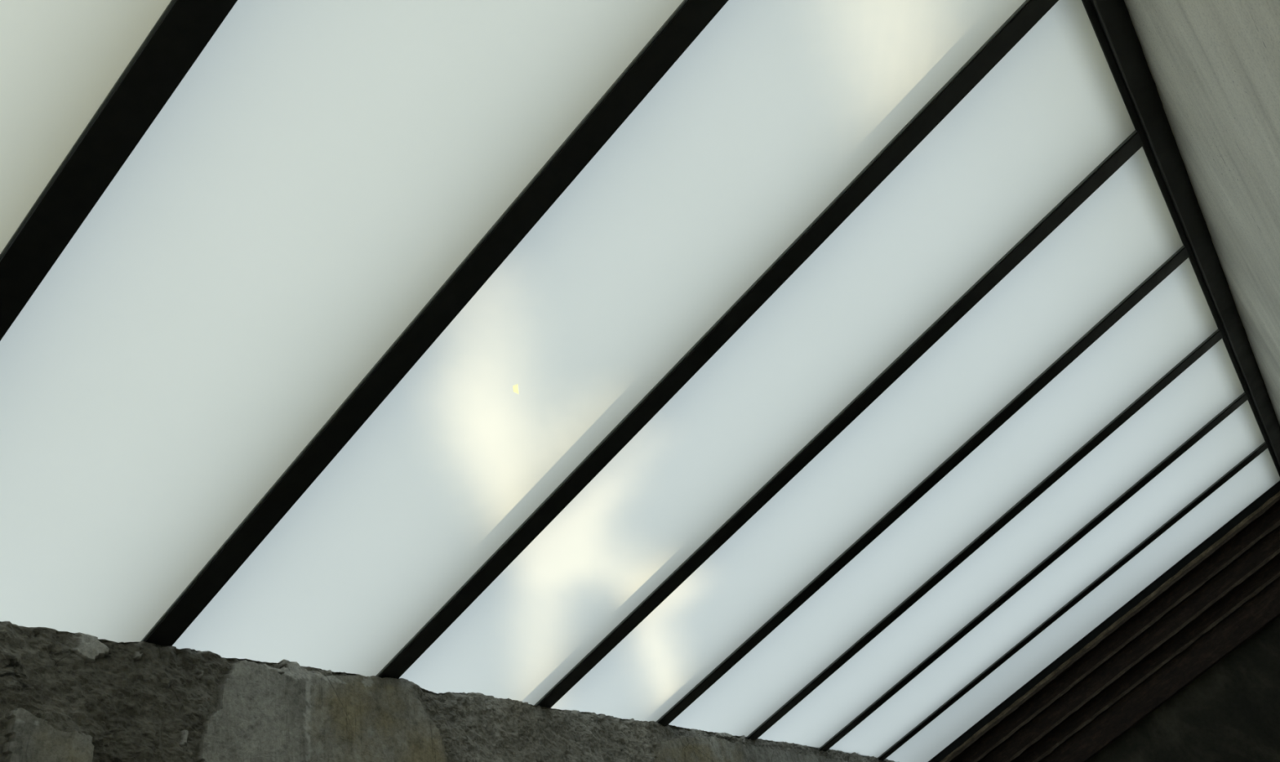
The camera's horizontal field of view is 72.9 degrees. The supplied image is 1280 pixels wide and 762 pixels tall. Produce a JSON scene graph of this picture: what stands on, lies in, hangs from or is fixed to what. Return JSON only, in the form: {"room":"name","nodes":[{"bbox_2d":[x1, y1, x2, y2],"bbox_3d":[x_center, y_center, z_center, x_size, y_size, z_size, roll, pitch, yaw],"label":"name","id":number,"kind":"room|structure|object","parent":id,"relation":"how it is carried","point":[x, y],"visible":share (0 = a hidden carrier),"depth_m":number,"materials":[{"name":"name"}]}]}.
{"room":"greenhouse","nodes":[
{"label":"greenhouse","id":0,"kind":"room"},
{"bbox_2d":[0,620,895,761],"bbox_3d":[-0.572,2.021,1.889,0.314,2.774,8.318,-36,-42,23],"label":"wall","id":1,"kind":"structure","parent":0,"point":[65,695],"depth_m":2.31,"materials":[{"name":"stone"}]},
{"bbox_2d":[0,0,237,340],"bbox_3d":[-0.870,-0.506,1.490,2.886,0.809,0.073,-36,-42,23],"label":"bar","id":2,"kind":"object","parent":1,"relation":"on","point":[184,29],"visible":0.93,"depth_m":1.46,"materials":[{"name":"black paint"}]},
{"bbox_2d":[0,0,683,642],"bbox_3d":[-0.638,-0.354,1.667,2.843,0.667,0.691,-36,-42,23],"label":"glass pane","id":3,"kind":"object","parent":2,"relation":"attached to","point":[320,170],"visible":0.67,"depth_m":1.72,"materials":[{"name":"white glass"}]},
{"bbox_2d":[140,0,728,645],"bbox_3d":[-0.430,-0.246,1.969,2.886,0.809,0.073,-36,-42,23],"label":"bar","id":4,"kind":"object","parent":1,"relation":"on","point":[688,20],"visible":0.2,"depth_m":1.92,"materials":[{"name":"black paint"}]},
{"bbox_2d":[172,0,1026,675],"bbox_3d":[-0.199,-0.095,2.146,2.843,0.667,0.691,-36,-42,23],"label":"glass pane","id":5,"kind":"object","parent":4,"relation":"attached to","point":[775,108],"visible":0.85,"depth_m":2.12,"materials":[{"name":"white glass"}]},
{"bbox_2d":[375,0,1058,679],"bbox_3d":[0.010,0.013,2.448,2.886,0.809,0.073,-36,-42,23],"label":"bar","id":6,"kind":"object","parent":1,"relation":"on","point":[1030,12],"visible":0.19,"depth_m":2.31,"materials":[{"name":"black paint"}]},
{"bbox_2d":[400,0,1135,705],"bbox_3d":[0.241,0.165,2.625,2.843,0.667,0.691,-36,-42,23],"label":"glass pane","id":7,"kind":"object","parent":6,"relation":"attached to","point":[1052,108],"visible":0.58,"depth_m":2.55,"materials":[{"name":"white glass"}]},
{"bbox_2d":[533,129,1143,707],"bbox_3d":[0.449,0.273,2.927,2.886,0.809,0.073,-36,-42,23],"label":"bar","id":8,"kind":"object","parent":1,"relation":"on","point":[1133,143],"visible":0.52,"depth_m":2.79,"materials":[{"name":"black paint"}]},
{"bbox_2d":[551,146,1183,721],"bbox_3d":[0.681,0.424,3.104,2.843,0.667,0.691,-36,-42,23],"label":"glass pane","id":9,"kind":"object","parent":8,"relation":"attached to","point":[1126,229],"visible":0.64,"depth_m":3.04,"materials":[{"name":"white glass"}]},
{"bbox_2d":[656,245,1189,726],"bbox_3d":[0.889,0.532,3.406,2.886,0.809,0.073,-36,-42,23],"label":"bar","id":10,"kind":"object","parent":1,"relation":"on","point":[1181,255],"visible":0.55,"depth_m":3.28,"materials":[{"name":"black paint"}]},
{"bbox_2d":[668,257,1217,736],"bbox_3d":[1.120,0.684,3.583,2.843,0.667,0.691,-36,-42,23],"label":"glass pane","id":11,"kind":"object","parent":10,"relation":"attached to","point":[1175,317],"visible":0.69,"depth_m":3.53,"materials":[{"name":"white glass"}]},
{"bbox_2d":[746,328,1222,740],"bbox_3d":[1.329,0.791,3.885,2.886,0.809,0.073,-36,-42,23],"label":"bar","id":12,"kind":"object","parent":1,"relation":"on","point":[1215,336],"visible":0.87,"depth_m":3.76,"materials":[{"name":"black paint"}]},
{"bbox_2d":[758,338,1244,748],"bbox_3d":[1.560,0.943,4.062,2.843,0.667,0.691,-36,-42,23],"label":"glass pane","id":13,"kind":"object","parent":12,"relation":"attached to","point":[1211,383],"visible":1,"depth_m":4.02,"materials":[{"name":"white glass"}]},
{"bbox_2d":[817,391,1248,751],"bbox_3d":[1.768,1.051,4.364,2.886,0.809,0.073,-36,-42,23],"label":"bar","id":14,"kind":"object","parent":1,"relation":"on","point":[1242,397],"visible":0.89,"depth_m":4.24,"materials":[{"name":"black paint"}]},
{"bbox_2d":[829,400,1265,757],"bbox_3d":[2.000,1.202,4.541,2.843,0.667,0.691,-36,-42,23],"label":"glass pane","id":15,"kind":"object","parent":14,"relation":"attached to","point":[1237,436],"visible":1,"depth_m":4.50,"materials":[{"name":"white glass"}]},
{"bbox_2d":[876,441,1268,760],"bbox_3d":[2.208,1.310,4.843,2.886,0.809,0.073,-36,-42,23],"label":"bar","id":16,"kind":"object","parent":1,"relation":"on","point":[1264,446],"visible":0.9,"depth_m":4.72,"materials":[{"name":"black paint"}]},
{"bbox_2d":[884,448,1279,761],"bbox_3d":[2.427,1.455,5.007,2.843,0.667,0.654,-36,-42,23],"label":"glass pane","id":17,"kind":"object","parent":16,"relation":"attached to","point":[1258,476],"visible":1,"depth_m":4.97,"materials":[{"name":"white glass"}]},
{"bbox_2d":[1086,615,1279,761],"bbox_3d":[3.083,2.555,4.556,3.505,3.578,0.300,-36,-42,23],"label":"wall","id":18,"kind":"structure","parent":0,"point":[1231,712],"depth_m":4.70,"materials":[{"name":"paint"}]},
{"bbox_2d":[945,495,1279,761],"bbox_3d":[2.726,1.611,5.126,2.832,0.758,0.069,-36,-42,23],"label":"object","id":19,"kind":"structure","parent":18,"relation":"attached to","point":[1267,520],"depth_m":5.09,"materials":[{"name":"black metal"}]},
{"bbox_2d":[928,480,1279,761],"bbox_3d":[2.632,1.541,5.270,2.953,0.862,0.043,-36,-42,23],"label":"window frame","id":20,"kind":"structure","parent":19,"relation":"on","point":[1266,498],"depth_m":5.15,"materials":[{"name":"black metal"}]},
{"bbox_2d":[1005,548,1279,761],"bbox_3d":[2.805,1.733,4.988,2.830,0.749,0.069,-36,-42,23],"label":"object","id":21,"kind":"structure","parent":18,"relation":"attached to","point":[1252,583],"depth_m":4.95,"materials":[{"name":"black metal"}]},
{"bbox_2d":[979,525,1279,761],"bbox_3d":[2.777,1.679,5.070,2.827,0.738,0.031,-36,-42,23],"label":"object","id":22,"kind":"object","parent":21,"relation":"on","point":[1270,544],"visible":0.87,"depth_m":5.02,"materials":[{"name":"metal"}]},
{"bbox_2d":[1039,576,1279,761],"bbox_3d":[2.856,1.808,4.911,2.837,0.780,0.054,-36,-42,23],"label":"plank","id":23,"kind":"object","parent":18,"relation":"attached to","point":[1263,608],"visible":1,"depth_m":4.85,"materials":[{"name":"wood"}]},
{"bbox_2d":[1124,0,1279,425],"bbox_3d":[1.582,0.148,0.926,0.301,3.389,8.318,-36,-42,23],"label":"ceiling","id":24,"kind":"structure","parent":0,"point":[1214,65],"depth_m":2.17,"materials":[{"name":"concrete"}]},
{"bbox_2d":[1081,0,1279,476],"bbox_3d":[1.431,-0.769,2.516,0.158,0.090,6.958,-36,-42,23],"label":"beam","id":25,"kind":"structure","parent":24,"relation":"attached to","point":[1111,22],"depth_m":2.74,"materials":[{"name":"black metal"}]},
{"bbox_3d":[-1.310,-0.769,1.014,2.923,0.166,0.073,-46,-45,14],"label":"bar","id":26,"kind":"object","parent":25,"relation":"attached to","visible":0},
{"bbox_2d":[0,0,171,253],"bbox_3d":[-1.078,-0.613,1.188,2.843,0.667,0.691,-36,-42,23],"label":"glass pane","id":27,"kind":"object","parent":26,"relation":"attached to","point":[60,60],"visible":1,"depth_m":1.38,"materials":[{"name":"white glass"}]}
]}

